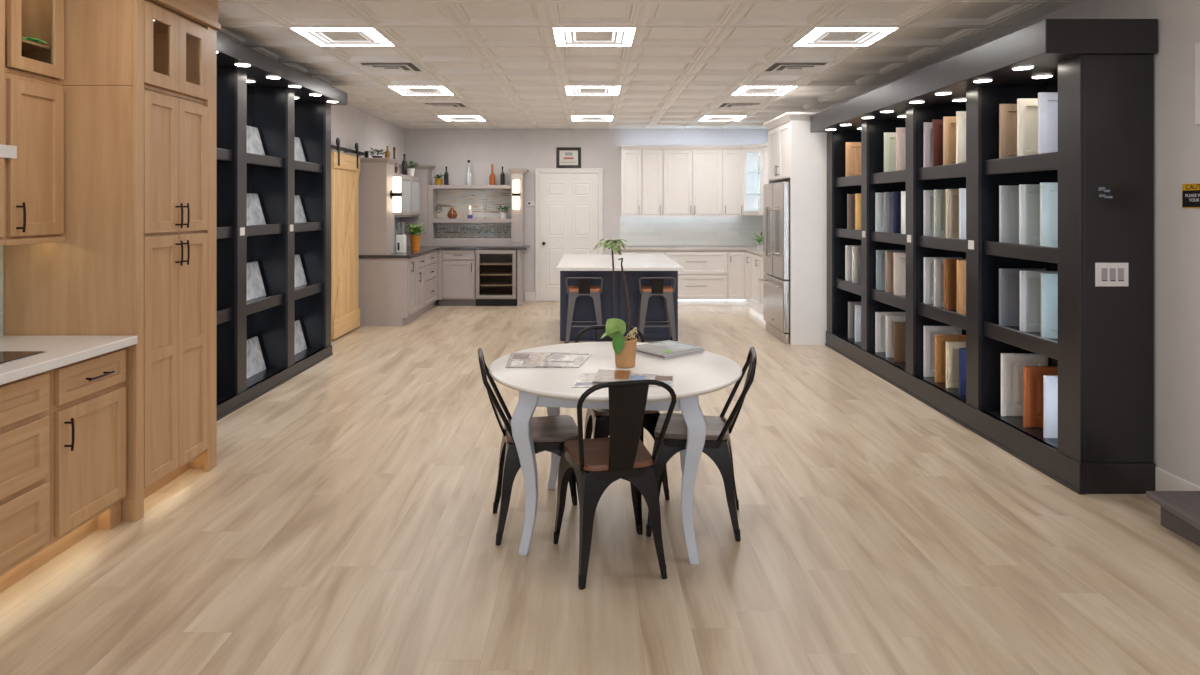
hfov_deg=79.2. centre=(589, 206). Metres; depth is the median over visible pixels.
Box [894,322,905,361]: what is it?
sample
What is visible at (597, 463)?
dining chair
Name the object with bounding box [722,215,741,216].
light
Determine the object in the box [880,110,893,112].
puck light
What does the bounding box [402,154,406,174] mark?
bottle
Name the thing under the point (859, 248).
sample
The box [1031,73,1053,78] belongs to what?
puck light
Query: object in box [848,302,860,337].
sample
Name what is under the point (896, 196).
sample
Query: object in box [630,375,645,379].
picture
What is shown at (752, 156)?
upper cabinet
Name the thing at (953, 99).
puck light
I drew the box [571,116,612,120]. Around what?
recessed light
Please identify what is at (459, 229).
wine glass
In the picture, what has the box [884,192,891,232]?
sample
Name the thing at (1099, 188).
sticker
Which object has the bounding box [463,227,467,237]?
wine glass
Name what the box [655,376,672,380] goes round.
picture
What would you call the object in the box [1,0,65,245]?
upper cabinet
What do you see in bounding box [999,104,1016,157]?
sample
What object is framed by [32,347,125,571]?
base cabinet
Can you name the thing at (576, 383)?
picture
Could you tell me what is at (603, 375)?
magazine
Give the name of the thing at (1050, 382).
sample
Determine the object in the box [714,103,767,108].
ceiling vent
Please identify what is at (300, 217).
sample
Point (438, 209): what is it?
wine glass
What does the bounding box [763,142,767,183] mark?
upper cabinet
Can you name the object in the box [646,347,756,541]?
dining chair
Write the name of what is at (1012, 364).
sample
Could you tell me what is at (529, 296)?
baseboard
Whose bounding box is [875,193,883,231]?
sample
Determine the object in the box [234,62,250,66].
puck light
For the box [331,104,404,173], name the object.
wall
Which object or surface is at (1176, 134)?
wall
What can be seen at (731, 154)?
upper cabinet
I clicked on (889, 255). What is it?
sample
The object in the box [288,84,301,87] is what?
puck light
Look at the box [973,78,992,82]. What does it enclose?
puck light
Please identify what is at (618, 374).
picture
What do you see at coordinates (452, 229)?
wine glass
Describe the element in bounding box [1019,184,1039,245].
sample
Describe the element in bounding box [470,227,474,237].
wine glass
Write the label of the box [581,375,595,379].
picture
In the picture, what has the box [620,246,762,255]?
countertop
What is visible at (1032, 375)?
sample
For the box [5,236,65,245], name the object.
rail
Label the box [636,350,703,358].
catalogue
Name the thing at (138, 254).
pantry cabinet
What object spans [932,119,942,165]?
sample
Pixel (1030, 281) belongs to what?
sample
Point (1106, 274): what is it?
light switch
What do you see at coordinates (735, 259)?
base cabinet
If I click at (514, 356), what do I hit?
picture
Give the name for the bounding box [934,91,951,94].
puck light
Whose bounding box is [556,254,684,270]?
island countertop
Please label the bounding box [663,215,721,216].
light
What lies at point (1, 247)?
wall
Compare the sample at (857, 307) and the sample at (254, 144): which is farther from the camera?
the sample at (857, 307)
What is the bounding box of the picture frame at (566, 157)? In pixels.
[556,147,580,167]
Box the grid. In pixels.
[218,0,1078,128]
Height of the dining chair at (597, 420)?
0.827 m
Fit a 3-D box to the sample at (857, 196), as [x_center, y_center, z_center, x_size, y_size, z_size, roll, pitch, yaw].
[2.788,0.052,7.205,0.295,0.370,0.020,0,0,0]
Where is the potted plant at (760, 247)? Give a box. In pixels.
[752,232,762,250]
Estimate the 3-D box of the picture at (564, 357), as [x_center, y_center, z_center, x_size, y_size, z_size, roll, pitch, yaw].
[-0.099,0.744,3.573,0.060,0.002,0.137,0,0,7]
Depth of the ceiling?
5.92 m
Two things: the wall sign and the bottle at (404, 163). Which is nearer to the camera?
the wall sign
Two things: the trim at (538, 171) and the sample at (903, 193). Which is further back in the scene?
the trim at (538, 171)
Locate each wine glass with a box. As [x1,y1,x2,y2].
[435,206,441,218]
[436,227,440,237]
[443,227,447,237]
[450,227,454,237]
[457,227,461,237]
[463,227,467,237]
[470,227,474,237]
[483,199,486,218]
[490,227,494,237]
[497,227,501,237]
[503,227,507,237]
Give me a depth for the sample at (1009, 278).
4.66 m
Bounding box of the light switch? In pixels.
[1095,263,1127,286]
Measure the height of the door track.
0.085 m
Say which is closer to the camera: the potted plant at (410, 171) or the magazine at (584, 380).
the magazine at (584, 380)
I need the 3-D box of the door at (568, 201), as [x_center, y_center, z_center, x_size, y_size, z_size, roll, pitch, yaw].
[-0.335,0.480,11.527,0.926,2.030,0.086,0,0,0]
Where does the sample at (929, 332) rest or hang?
on the display shelf at (1101, 71)
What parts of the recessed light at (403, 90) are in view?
panel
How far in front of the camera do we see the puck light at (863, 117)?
6.40 m
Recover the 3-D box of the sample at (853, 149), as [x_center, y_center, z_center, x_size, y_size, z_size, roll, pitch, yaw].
[2.788,-0.483,7.478,0.295,0.370,0.020,0,0,0]
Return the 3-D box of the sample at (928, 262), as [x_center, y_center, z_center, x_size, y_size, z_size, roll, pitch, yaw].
[2.788,0.582,5.730,0.295,0.370,0.020,0,0,0]
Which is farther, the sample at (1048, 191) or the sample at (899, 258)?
the sample at (899, 258)
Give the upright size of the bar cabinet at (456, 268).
0.855 m
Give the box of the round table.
[489,342,741,564]
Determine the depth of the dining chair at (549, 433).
3.28 m
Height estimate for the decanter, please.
0.169 m
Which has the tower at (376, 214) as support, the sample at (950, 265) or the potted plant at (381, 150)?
the potted plant at (381, 150)
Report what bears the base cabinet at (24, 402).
on the floor
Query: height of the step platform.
0.155 m
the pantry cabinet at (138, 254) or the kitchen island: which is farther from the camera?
the kitchen island
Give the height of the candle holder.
0.209 m
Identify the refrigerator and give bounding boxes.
[758,181,789,343]
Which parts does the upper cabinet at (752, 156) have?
pane, crown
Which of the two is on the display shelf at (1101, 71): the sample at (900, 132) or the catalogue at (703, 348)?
the sample at (900, 132)
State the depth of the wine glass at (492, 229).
11.33 m
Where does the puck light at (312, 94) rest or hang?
attached to the display shelf at (255, 89)
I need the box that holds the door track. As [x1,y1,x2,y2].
[331,145,368,157]
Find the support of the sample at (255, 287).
on the display shelf at (255, 89)
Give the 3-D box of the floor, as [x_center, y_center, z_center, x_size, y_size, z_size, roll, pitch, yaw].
[0.010,1.540,4.035,6.120,0.080,15.270,0,0,0]
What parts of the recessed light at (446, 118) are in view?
panel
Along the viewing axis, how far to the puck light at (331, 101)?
7.08 m
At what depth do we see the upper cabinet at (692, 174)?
11.23 m
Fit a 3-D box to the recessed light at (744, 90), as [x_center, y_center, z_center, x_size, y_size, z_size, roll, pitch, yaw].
[1.860,-1.260,7.770,0.600,0.040,0.600,0,0,0]
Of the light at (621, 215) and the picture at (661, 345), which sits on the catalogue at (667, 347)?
the picture at (661, 345)
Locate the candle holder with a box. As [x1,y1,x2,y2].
[467,206,472,218]
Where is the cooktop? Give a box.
[0,351,45,364]
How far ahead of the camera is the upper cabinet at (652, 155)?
11.23 m
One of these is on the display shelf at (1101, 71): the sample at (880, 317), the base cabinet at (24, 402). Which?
the sample at (880, 317)
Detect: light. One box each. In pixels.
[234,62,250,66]
[266,75,280,78]
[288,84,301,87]
[290,28,394,46]
[309,93,321,95]
[326,100,338,102]
[388,86,453,94]
[438,116,484,120]
[553,28,635,46]
[565,86,620,94]
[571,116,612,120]
[621,215,641,216]
[642,215,662,216]
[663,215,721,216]
[699,116,745,120]
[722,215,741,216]
[732,86,797,94]
[792,28,898,46]
[861,116,874,118]
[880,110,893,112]
[909,100,924,102]
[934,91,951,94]
[952,98,965,101]
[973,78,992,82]
[1011,65,1033,69]
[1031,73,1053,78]
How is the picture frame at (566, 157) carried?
attached to the wall at (530, 149)
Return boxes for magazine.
[505,352,591,367]
[571,373,673,387]
[592,369,630,381]
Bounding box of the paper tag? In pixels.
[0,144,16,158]
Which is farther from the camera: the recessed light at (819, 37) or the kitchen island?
the kitchen island
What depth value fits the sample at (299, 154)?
7.08 m
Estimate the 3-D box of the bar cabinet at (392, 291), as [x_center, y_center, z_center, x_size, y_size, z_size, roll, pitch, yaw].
[-2.594,1.073,10.354,0.708,0.855,2.428,0,0,0]
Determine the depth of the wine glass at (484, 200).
11.34 m
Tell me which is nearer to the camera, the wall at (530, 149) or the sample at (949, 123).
the sample at (949, 123)
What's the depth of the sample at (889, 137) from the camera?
6.50 m
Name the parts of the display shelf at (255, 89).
rail, rail, rail, shelf, shelf, rail, rail, rail, shelf, panel, shelf, rail, rail, rail, shelf, panel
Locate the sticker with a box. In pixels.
[1098,187,1112,197]
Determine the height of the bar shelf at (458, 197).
0.950 m
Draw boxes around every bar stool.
[565,277,602,343]
[636,277,675,341]
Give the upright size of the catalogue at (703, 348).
0.008 m
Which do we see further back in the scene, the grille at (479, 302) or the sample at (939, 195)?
the grille at (479, 302)
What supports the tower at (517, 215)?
on the countertop at (409, 253)
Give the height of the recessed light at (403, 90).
0.040 m
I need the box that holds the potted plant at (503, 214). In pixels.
[495,206,508,218]
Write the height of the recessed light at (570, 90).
0.040 m
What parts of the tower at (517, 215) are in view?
panel, crown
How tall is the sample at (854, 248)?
0.370 m
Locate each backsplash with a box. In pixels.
[395,217,399,246]
[620,215,762,245]
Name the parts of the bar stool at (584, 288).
leg, seat, leg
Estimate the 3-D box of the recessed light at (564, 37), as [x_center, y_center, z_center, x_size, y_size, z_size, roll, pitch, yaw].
[0.030,-1.260,5.330,0.600,0.040,0.600,0,0,0]
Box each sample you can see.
[247,126,264,154]
[247,193,265,224]
[247,261,265,299]
[247,336,265,377]
[295,137,305,161]
[295,195,306,222]
[295,254,306,286]
[295,320,306,353]
[845,245,860,280]
[846,142,860,176]
[847,194,854,229]
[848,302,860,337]
[852,246,860,282]
[855,194,860,229]
[855,305,860,341]
[858,247,860,284]
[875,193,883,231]
[875,312,905,351]
[876,250,905,289]
[884,132,895,171]
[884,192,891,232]
[885,251,905,292]
[886,316,905,357]
[892,192,900,233]
[894,253,905,294]
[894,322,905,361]
[896,128,905,170]
[901,191,905,233]
[923,122,931,166]
[923,190,933,235]
[923,257,961,303]
[923,326,961,376]
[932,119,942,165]
[934,190,945,236]
[934,259,943,306]
[935,335,965,382]
[943,117,955,164]
[944,259,965,309]
[946,189,958,238]
[946,342,965,387]
[956,111,965,163]
[957,260,965,313]
[959,188,965,238]
[959,348,965,394]
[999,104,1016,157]
[999,186,1018,243]
[999,268,1045,325]
[1001,353,1047,415]
[1017,98,1037,155]
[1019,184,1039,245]
[1020,271,1057,331]
[1023,366,1057,427]
[1038,92,1057,153]
[1040,183,1057,246]
[1041,273,1057,338]
[1043,375,1057,437]
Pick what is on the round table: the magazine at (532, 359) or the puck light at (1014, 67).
the magazine at (532, 359)
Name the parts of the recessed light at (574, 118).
panel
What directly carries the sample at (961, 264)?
on the display shelf at (1101, 71)
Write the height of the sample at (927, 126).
0.370 m
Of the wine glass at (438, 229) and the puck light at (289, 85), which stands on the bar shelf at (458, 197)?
the wine glass at (438, 229)
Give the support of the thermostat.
attached to the wall at (530, 149)
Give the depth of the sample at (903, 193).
6.13 m
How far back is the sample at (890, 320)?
6.45 m
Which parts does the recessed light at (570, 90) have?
soft panel, panel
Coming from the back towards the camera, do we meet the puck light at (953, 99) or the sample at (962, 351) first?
the puck light at (953, 99)
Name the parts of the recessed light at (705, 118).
panel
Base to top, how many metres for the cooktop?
0.006 m
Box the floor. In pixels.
[0,301,1199,674]
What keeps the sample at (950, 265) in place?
on the display shelf at (1101, 71)
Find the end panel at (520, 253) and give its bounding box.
[517,250,523,305]
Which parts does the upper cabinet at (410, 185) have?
door, pane, door, door, pane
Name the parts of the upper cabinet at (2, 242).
light rail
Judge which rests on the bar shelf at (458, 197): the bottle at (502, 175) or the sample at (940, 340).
the bottle at (502, 175)
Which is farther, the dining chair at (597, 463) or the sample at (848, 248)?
the sample at (848, 248)
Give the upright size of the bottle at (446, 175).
0.289 m
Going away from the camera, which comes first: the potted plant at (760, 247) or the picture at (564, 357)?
the picture at (564, 357)
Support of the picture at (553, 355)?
on the magazine at (532, 359)
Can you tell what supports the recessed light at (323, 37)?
in the ceiling
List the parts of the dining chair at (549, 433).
leg, leg, seat, leg, leg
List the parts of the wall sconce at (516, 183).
lamp shade, lamp shade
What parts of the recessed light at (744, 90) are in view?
panel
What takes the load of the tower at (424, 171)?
on the countertop at (409, 253)
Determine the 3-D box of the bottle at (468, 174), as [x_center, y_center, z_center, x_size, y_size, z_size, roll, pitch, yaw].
[-1.900,-0.539,11.360,0.096,0.389,0.096,0,0,0]
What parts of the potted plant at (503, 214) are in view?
pot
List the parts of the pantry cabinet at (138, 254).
pane, door, door, door, handle, handle, crown, handle, handle, door, pane, door, door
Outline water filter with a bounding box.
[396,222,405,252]
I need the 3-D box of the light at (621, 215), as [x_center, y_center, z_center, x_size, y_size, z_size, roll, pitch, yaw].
[0.642,0.143,11.237,0.324,0.024,0.030,0,0,0]
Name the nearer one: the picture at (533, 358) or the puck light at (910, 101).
the picture at (533, 358)
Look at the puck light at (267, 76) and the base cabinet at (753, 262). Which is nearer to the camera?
the puck light at (267, 76)
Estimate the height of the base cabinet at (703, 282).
0.835 m
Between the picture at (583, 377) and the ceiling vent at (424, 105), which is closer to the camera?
the picture at (583, 377)
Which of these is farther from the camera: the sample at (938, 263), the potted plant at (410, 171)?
the potted plant at (410, 171)
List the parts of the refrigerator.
handle, door, handle, freezer drawer, door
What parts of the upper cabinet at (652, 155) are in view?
crown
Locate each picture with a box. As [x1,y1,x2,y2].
[510,361,522,365]
[512,354,529,358]
[528,353,546,364]
[551,353,561,358]
[551,353,588,354]
[562,355,577,360]
[575,382,593,384]
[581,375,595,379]
[614,370,629,378]
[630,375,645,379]
[653,341,696,349]
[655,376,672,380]
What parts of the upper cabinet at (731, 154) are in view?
crown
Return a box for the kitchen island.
[556,254,684,340]
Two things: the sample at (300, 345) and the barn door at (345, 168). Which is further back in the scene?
the barn door at (345, 168)
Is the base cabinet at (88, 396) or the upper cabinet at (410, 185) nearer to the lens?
the base cabinet at (88, 396)
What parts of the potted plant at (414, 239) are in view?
pot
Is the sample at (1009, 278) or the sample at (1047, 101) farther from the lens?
the sample at (1009, 278)
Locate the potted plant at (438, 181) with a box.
[434,173,443,184]
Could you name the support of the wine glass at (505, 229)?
on the bar shelf at (458, 197)
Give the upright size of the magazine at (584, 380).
0.008 m
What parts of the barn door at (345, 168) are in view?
rail, rail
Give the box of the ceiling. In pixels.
[216,0,1080,128]
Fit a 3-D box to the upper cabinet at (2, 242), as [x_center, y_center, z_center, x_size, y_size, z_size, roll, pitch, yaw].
[-2.642,-0.517,2.749,0.296,1.365,0.698,0,0,0]
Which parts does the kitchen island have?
panel, panel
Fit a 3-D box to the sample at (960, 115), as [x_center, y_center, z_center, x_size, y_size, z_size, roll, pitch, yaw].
[2.788,-0.493,5.218,0.295,0.390,0.020,0,0,0]
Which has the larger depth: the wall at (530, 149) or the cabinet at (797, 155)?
the wall at (530, 149)
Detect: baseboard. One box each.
[525,292,534,300]
[1155,467,1199,490]
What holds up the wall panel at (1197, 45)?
attached to the wall at (1176, 134)
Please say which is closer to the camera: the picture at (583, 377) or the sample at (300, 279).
the picture at (583, 377)
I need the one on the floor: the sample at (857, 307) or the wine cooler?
the wine cooler
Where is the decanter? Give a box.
[447,208,456,218]
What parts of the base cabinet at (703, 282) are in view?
drawer, drawer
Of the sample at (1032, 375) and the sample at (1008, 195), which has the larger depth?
the sample at (1008, 195)
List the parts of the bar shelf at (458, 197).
shelf, shelf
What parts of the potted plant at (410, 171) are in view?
pot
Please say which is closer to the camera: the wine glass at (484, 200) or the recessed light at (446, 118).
the recessed light at (446, 118)
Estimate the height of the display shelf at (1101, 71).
2.480 m
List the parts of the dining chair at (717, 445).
leg, leg, seat, leg, leg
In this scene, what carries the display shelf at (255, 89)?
on the floor
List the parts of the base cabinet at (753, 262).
door, door, door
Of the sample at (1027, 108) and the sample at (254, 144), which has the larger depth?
the sample at (254, 144)
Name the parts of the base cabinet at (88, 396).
handle, drawer, door, handle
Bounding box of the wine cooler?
[476,250,516,305]
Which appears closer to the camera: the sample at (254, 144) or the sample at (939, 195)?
the sample at (939, 195)
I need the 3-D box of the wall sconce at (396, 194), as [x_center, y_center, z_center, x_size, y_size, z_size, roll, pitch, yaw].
[-2.497,-0.160,9.350,0.134,0.456,0.120,0,0,0]
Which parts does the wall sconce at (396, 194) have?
lamp shade, lamp shade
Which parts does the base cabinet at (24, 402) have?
drawer, drawer, drawer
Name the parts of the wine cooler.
pane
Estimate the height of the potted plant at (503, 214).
0.202 m
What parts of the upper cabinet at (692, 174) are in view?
door, crown, door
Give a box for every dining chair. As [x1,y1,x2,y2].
[478,348,578,545]
[553,379,676,589]
[575,325,669,499]
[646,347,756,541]
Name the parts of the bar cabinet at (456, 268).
drawer, door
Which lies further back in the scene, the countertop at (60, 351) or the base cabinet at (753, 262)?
the base cabinet at (753, 262)
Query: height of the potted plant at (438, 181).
0.180 m
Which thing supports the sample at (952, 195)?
on the display shelf at (1101, 71)
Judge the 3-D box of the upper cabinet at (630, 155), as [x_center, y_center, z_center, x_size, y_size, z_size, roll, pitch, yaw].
[0.642,-0.404,11.374,0.324,1.117,0.388,0,0,0]
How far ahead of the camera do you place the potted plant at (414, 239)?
10.12 m
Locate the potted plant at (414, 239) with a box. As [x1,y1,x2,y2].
[404,222,424,249]
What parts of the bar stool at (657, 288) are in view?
leg, leg, seat, leg, leg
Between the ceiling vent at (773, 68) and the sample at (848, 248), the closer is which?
the ceiling vent at (773, 68)
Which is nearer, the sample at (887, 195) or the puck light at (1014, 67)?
the puck light at (1014, 67)
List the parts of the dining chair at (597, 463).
leg, leg, seat, leg, leg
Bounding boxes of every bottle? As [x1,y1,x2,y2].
[385,146,389,157]
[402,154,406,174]
[444,166,448,184]
[466,160,471,184]
[489,164,494,184]
[500,166,504,184]
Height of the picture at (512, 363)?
0.001 m
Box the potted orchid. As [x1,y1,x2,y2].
[593,239,637,367]
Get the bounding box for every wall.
[0,246,2,335]
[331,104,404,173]
[405,129,767,300]
[817,0,1199,485]
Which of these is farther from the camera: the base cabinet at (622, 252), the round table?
the base cabinet at (622, 252)
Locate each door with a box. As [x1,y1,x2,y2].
[331,138,359,338]
[540,173,597,300]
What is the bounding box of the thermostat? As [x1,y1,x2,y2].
[527,201,534,205]
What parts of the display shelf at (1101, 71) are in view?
shelf, panel, rail, rail, rail, shelf, rail, rail, rail, rail, rail, rail, shelf, panel, shelf, rail, rail, rail, shelf, panel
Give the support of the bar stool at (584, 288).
on the floor
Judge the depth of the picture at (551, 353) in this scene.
3.67 m
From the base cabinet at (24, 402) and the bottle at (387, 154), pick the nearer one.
the base cabinet at (24, 402)
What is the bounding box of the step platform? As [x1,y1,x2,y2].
[1146,491,1199,546]
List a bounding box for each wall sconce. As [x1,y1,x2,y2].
[390,177,401,211]
[512,180,519,208]
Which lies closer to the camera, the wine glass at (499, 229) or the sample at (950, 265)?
the sample at (950, 265)
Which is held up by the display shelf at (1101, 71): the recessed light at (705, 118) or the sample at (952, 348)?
the sample at (952, 348)
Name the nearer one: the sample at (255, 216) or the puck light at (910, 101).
the puck light at (910, 101)
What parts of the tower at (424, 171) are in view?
crown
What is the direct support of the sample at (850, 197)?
on the display shelf at (1101, 71)
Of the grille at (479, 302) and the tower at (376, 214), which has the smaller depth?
the tower at (376, 214)
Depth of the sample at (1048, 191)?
4.24 m
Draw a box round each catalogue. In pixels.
[636,340,702,355]
[636,348,704,356]
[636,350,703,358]
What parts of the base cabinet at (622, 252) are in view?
drawer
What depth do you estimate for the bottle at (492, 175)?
11.33 m
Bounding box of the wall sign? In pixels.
[1182,183,1199,207]
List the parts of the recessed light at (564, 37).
panel, soft panel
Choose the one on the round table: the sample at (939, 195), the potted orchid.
the potted orchid
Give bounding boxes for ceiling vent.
[350,63,428,74]
[417,103,470,108]
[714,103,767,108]
[757,63,836,74]
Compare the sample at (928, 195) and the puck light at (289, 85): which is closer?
the sample at (928, 195)
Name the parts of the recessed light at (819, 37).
panel, soft panel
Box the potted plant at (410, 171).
[407,161,419,175]
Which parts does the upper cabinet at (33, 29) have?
handle, door, door, pane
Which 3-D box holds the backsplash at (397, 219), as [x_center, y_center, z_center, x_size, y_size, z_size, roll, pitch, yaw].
[-2.943,0.375,10.373,0.010,0.460,1.685,0,0,0]
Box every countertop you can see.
[0,336,137,384]
[359,245,529,257]
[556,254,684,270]
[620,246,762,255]
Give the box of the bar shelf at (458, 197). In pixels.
[428,185,510,245]
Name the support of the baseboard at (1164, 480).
attached to the wall at (1176, 134)
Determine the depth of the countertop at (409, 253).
10.88 m
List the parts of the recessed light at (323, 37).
soft panel, panel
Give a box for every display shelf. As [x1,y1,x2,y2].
[217,32,346,420]
[810,19,1157,493]
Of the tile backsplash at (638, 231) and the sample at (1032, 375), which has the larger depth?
the tile backsplash at (638, 231)
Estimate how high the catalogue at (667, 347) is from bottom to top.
0.009 m
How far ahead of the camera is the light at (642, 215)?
11.22 m
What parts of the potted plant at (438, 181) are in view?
pot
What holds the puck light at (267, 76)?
attached to the display shelf at (255, 89)
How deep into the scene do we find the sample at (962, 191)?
5.17 m
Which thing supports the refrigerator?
on the floor
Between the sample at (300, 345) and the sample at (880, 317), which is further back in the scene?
the sample at (300, 345)
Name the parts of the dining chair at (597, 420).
leg, leg, seat, leg, leg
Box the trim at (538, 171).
[535,168,602,300]
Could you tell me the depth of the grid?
5.62 m
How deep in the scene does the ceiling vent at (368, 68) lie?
6.61 m
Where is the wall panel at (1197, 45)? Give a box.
[1195,42,1199,124]
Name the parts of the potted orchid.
crown, thin stem, pot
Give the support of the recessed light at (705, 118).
in the ceiling
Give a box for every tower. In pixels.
[359,158,397,254]
[399,164,435,245]
[508,169,528,245]
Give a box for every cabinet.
[0,0,4,245]
[0,370,49,592]
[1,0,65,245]
[3,0,220,521]
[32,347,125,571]
[359,250,438,325]
[395,173,419,216]
[438,250,475,305]
[620,145,641,216]
[621,251,664,254]
[642,145,662,216]
[663,145,721,216]
[665,251,726,305]
[722,145,741,216]
[727,251,745,305]
[741,144,764,215]
[745,251,763,313]
[763,112,826,344]
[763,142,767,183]
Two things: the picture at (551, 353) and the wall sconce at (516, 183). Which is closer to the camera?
the picture at (551, 353)
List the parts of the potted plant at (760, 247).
pot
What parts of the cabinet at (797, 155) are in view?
door, panel, door, crown, panel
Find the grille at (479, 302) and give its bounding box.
[476,299,516,305]
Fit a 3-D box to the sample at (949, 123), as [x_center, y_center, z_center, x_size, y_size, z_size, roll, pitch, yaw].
[2.788,-0.485,5.409,0.295,0.375,0.020,0,0,0]
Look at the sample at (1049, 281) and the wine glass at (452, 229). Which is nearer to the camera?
the sample at (1049, 281)
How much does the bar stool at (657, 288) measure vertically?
0.754 m
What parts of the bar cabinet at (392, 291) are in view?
door, drawer, door, drawer, drawer, drawer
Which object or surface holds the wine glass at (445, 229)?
on the bar shelf at (458, 197)
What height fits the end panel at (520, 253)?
0.855 m
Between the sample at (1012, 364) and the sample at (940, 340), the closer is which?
the sample at (1012, 364)
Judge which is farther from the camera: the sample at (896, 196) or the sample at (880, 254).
the sample at (880, 254)
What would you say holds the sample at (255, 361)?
on the display shelf at (255, 89)
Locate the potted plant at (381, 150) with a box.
[368,148,387,157]
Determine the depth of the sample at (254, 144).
6.13 m
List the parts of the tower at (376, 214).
crown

